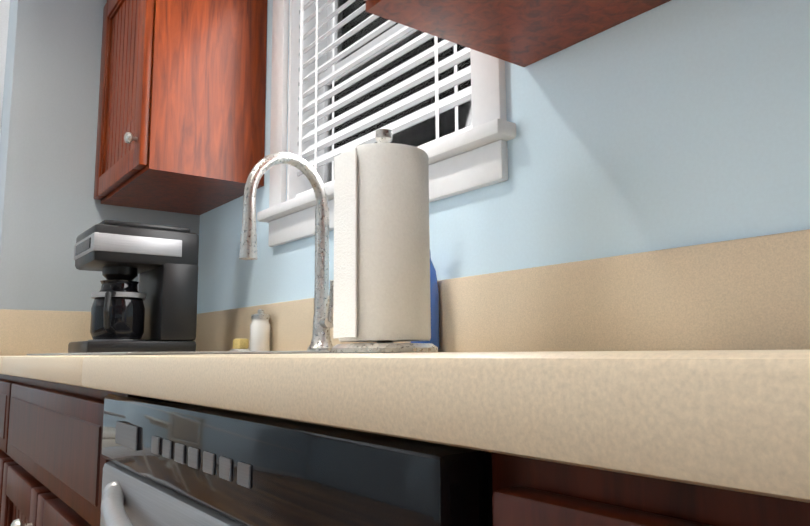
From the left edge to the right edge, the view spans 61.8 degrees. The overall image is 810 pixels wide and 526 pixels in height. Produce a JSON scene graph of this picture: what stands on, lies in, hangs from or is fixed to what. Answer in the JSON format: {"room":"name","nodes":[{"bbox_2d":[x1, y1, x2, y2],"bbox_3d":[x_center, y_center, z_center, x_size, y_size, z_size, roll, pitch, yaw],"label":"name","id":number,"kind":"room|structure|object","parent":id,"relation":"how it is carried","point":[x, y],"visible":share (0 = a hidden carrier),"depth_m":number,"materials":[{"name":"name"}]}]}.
{"room":"kitchen","nodes":[
{"label":"kitchen","id":0,"kind":"room"},
{"bbox_2d":[0,0,9,126],"bbox_3d":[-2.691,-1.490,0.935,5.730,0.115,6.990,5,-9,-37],"label":"door frame","id":1,"kind":"structure","parent":0,"point":[4,12],"depth_m":3.52,"materials":[{"name":"white paint"}]},
{"bbox_2d":[0,0,199,311],"bbox_3d":[-2.815,-0.206,0.948,5.730,2.535,0.220,5,-9,-37],"label":"wall","id":2,"kind":"structure","parent":0,"point":[51,208],"depth_m":2.13,"materials":[{"name":"blue paint"}]},
{"bbox_2d":[197,0,809,313],"bbox_3d":[0.422,-0.200,0.989,0.150,2.480,3.610,5,-9,-37],"label":"wall","id":3,"kind":"structure","parent":0,"point":[674,124],"depth_m":0.99,"materials":[{"name":"blue paint"}]},
{"bbox_2d":[94,0,266,214],"bbox_3d":[-0.711,-0.605,2.101,0.383,0.790,0.566,5,-9,-37],"label":"upper cabinet","id":4,"kind":"object","parent":3,"relation":"attached to","point":[181,110],"visible":1,"depth_m":1.93,"materials":[{"name":"brown wood"}]},
{"bbox_2d":[257,0,515,246],"bbox_3d":[-0.056,-0.554,1.632,0.195,0.937,0.955,5,-9,-37],"label":"kitchen window","id":5,"kind":"structure","parent":3,"relation":"in","point":[358,75],"depth_m":1.67,"materials":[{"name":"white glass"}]},
{"bbox_2d":[365,0,670,66],"bbox_3d":[0.627,-0.824,0.366,0.352,0.750,1.935,5,-9,-37],"label":"upper cabinet","id":6,"kind":"object","parent":3,"relation":"attached to","point":[523,33],"visible":1,"depth_m":0.97,"materials":[{"name":"brown wood"}]},
{"bbox_3d":[-2.669,1.056,0.601,5.730,0.060,6.990,5,-9,-37],"label":"floor","id":7,"kind":"structure","parent":0,"visible":0},
{"bbox_2d":[0,374,3,381],"bbox_3d":[-0.798,0.734,1.857,0.621,0.872,0.555,5,-9,-37],"label":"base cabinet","id":8,"kind":"object","parent":7,"relation":"on","point":[1,375],"depth_m":1.76,"materials":[{"name":"brown wood"}]},
{"bbox_2d":[0,375,117,525],"bbox_3d":[-0.370,0.657,1.296,0.621,0.872,0.865,5,-9,-37],"label":"base cabinet","id":9,"kind":"object","parent":7,"relation":"on","point":[53,461],"depth_m":1.10,"materials":[{"name":"brown wood"}]},
{"bbox_2d":[100,393,492,525],"bbox_3d":[0.061,0.574,0.684,0.661,0.867,0.632,5,-9,-37],"label":"dishwasher","id":10,"kind":"object","parent":7,"relation":"on","point":[170,463],"visible":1,"depth_m":0.46,"materials":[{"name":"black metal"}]},
{"bbox_2d":[492,452,809,525],"bbox_3d":[0.487,0.502,0.169,0.621,0.872,0.704,5,-9,-37],"label":"base cabinet","id":11,"kind":"object","parent":7,"relation":"on","point":[526,491],"depth_m":0.27,"materials":[{"name":"brown wood"}]},
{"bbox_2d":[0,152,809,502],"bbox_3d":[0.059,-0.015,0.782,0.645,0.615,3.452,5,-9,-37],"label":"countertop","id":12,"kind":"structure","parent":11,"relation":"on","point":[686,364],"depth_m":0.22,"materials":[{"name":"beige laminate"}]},
{"bbox_2d":[68,220,198,352],"bbox_3d":[-0.751,0.077,1.879,0.280,0.350,0.234,5,-9,-37],"label":"coffee maker","id":13,"kind":"object","parent":12,"relation":"on","point":[157,312],"visible":1,"depth_m":1.81,"materials":[{"name":"black plastic"}]},
{"bbox_2d":[230,339,249,350],"bbox_3d":[-0.453,0.229,1.864,0.040,0.040,0.060,5,-9,-37],"label":"sponge","id":14,"kind":"object","parent":12,"relation":"on","point":[240,344],"visible":0.73,"depth_m":1.85,"materials":[{"name":"yellow"}]},
{"bbox_2d":[250,309,270,350],"bbox_3d":[-0.388,0.182,1.812,0.054,0.118,0.054,5,-9,-37],"label":"soap bottle","id":15,"kind":"object","parent":12,"relation":"on","point":[260,327],"visible":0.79,"depth_m":1.79,"materials":[{"name":"white ceramic"}]},
{"bbox_2d":[239,152,335,351],"bbox_3d":[-0.232,-0.029,1.405,0.218,0.420,0.097,5,-9,-37],"label":"faucet","id":16,"kind":"object","parent":12,"relation":"on","point":[323,300],"depth_m":1.43,"materials":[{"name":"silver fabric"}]},
{"bbox_2d":[331,128,437,352],"bbox_3d":[-0.031,-0.038,1.014,0.156,0.340,0.156,5,-9,-37],"label":"paper towel holder","id":17,"kind":"object","parent":12,"relation":"on","point":[381,295],"visible":1,"depth_m":0.96,"materials":[{"name":"white paper"}]},
{"bbox_2d":[411,251,439,350],"bbox_3d":[0.034,0.044,1.266,0.054,0.242,0.062,5,-9,-37],"label":"soap bottle","id":18,"kind":"object","parent":12,"relation":"on","point":[434,306],"visible":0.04,"depth_m":1.24,"materials":[{"name":"blue plastic"}]}
]}

